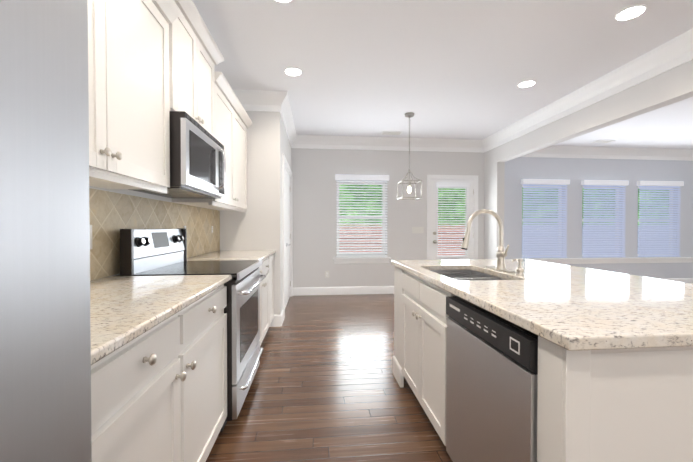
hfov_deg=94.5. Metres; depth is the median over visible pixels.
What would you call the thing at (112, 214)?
tile backsplash
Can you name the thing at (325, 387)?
floor
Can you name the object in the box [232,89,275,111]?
crown molding
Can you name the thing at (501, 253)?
gooseneck faucet
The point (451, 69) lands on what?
ceiling
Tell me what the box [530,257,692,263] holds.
trim
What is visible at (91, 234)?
outlet
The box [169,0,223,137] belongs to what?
upper cabinet
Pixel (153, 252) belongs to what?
range
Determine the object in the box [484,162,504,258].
wall
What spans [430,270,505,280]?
undermount sink
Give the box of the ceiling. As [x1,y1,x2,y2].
[192,0,692,148]
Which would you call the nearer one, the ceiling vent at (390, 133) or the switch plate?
the ceiling vent at (390, 133)
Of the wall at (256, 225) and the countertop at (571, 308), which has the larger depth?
the wall at (256, 225)
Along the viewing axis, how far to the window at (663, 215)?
6.59 m
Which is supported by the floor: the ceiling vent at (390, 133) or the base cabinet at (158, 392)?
the base cabinet at (158, 392)
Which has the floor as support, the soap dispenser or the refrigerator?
the refrigerator
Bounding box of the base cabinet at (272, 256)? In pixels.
[271,254,273,321]
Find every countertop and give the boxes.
[90,250,275,364]
[391,259,692,350]
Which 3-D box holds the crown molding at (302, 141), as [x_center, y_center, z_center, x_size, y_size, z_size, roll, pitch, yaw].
[0.724,-1.526,5.609,3.346,0.205,0.092,0,1,-5]
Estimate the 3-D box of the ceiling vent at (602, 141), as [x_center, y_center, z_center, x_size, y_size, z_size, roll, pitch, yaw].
[4.654,-1.625,5.825,0.340,0.008,0.170,0,1,-5]
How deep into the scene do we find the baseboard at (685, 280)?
6.53 m
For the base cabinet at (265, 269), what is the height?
0.876 m
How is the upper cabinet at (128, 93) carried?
attached to the wall at (138, 194)
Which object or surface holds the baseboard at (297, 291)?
attached to the wall at (314, 202)
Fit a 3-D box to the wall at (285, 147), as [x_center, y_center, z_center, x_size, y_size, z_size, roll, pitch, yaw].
[-0.930,-0.248,4.705,0.120,2.740,1.610,0,1,-5]
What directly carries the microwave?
attached to the upper cabinet at (195, 56)
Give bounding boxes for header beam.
[484,60,692,166]
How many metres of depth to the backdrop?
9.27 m
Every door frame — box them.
[282,154,292,318]
[427,175,477,259]
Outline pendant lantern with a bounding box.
[397,112,421,199]
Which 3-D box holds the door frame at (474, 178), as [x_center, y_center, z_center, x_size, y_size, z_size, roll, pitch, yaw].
[1.907,0.052,5.845,0.950,2.115,0.157,0,1,-5]
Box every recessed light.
[274,0,291,2]
[284,67,301,75]
[517,80,535,87]
[615,4,646,20]
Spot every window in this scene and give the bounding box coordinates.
[337,182,384,255]
[522,185,561,255]
[582,186,618,256]
[637,186,672,256]
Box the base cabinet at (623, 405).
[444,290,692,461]
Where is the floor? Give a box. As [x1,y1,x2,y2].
[206,294,452,461]
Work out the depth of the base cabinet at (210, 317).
1.52 m
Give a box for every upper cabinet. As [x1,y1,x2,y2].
[88,0,175,191]
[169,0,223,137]
[171,71,251,211]
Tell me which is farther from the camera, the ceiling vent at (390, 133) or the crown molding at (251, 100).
the ceiling vent at (390, 133)
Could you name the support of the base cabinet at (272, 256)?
on the floor
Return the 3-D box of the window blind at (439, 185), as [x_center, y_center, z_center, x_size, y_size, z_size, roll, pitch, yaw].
[1.914,-0.195,5.766,0.598,1.330,0.036,0,1,-5]
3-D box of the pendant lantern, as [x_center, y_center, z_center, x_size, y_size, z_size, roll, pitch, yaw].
[0.869,-1.030,4.429,0.271,1.170,0.271,0,1,-5]
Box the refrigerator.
[0,0,91,461]
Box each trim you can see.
[333,257,390,263]
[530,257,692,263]
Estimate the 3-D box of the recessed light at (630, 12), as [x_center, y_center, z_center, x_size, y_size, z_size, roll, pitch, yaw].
[2.070,-1.589,2.337,0.178,0.012,0.178,0,1,-5]
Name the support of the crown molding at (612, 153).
attached to the wall at (575, 171)
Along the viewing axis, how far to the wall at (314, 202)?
5.62 m
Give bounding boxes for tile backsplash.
[89,188,219,280]
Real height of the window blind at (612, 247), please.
1.518 m
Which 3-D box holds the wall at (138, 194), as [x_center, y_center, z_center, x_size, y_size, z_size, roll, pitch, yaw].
[-1.206,-0.199,0.139,0.120,2.740,7.190,0,1,-5]
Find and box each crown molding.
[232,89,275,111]
[276,91,295,147]
[296,135,479,151]
[480,28,692,151]
[521,146,692,160]
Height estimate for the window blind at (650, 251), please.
1.518 m
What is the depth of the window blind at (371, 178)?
5.58 m
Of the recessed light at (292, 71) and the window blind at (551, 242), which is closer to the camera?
the recessed light at (292, 71)
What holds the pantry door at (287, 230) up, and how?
in the wall at (285, 147)
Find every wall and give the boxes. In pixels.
[89,186,218,278]
[219,111,281,314]
[281,117,290,309]
[291,148,483,287]
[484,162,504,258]
[504,157,692,278]
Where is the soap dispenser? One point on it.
(520, 270)
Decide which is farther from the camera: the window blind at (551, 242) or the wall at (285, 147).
the window blind at (551, 242)
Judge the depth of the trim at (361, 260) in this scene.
5.61 m
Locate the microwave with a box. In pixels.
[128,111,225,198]
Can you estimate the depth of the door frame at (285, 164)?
4.72 m
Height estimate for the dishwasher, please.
0.848 m
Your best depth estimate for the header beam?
3.36 m
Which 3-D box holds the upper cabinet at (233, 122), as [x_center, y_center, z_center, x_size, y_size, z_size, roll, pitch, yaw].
[-1.234,-0.737,3.125,0.384,1.054,1.224,0,1,-5]
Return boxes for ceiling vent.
[380,131,402,134]
[590,140,615,142]
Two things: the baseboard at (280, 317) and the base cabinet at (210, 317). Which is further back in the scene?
the baseboard at (280, 317)
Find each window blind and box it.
[335,174,388,256]
[437,183,468,256]
[521,179,569,257]
[581,180,628,257]
[637,181,683,256]
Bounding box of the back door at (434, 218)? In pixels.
[431,180,473,259]
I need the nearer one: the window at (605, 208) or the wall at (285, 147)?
the wall at (285, 147)
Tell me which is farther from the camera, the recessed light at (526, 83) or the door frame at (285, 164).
the door frame at (285, 164)
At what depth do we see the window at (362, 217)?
5.72 m
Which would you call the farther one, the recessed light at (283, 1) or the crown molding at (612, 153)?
the crown molding at (612, 153)
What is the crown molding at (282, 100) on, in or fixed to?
attached to the wall at (285, 147)
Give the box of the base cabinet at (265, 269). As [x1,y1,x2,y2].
[258,256,270,345]
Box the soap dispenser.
[512,259,524,275]
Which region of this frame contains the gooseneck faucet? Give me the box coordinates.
[461,209,516,273]
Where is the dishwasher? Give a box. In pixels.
[446,296,537,461]
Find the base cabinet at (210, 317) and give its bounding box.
[195,284,226,461]
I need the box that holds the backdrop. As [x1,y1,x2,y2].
[339,185,668,254]
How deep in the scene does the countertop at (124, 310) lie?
1.19 m
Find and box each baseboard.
[278,310,283,326]
[293,286,393,295]
[663,278,692,283]
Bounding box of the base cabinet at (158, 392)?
[91,302,194,461]
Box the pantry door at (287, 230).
[284,167,290,307]
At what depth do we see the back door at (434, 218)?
5.79 m
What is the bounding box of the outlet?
[90,225,91,248]
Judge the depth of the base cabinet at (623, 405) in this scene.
0.84 m
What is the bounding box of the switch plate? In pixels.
[412,227,423,232]
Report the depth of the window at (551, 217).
6.35 m
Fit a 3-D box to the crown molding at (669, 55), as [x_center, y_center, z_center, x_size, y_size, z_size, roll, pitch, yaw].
[2.872,-1.481,1.439,0.092,0.205,8.800,0,1,-5]
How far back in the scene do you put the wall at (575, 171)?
6.37 m
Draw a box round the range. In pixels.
[115,228,265,431]
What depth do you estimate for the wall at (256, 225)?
3.77 m

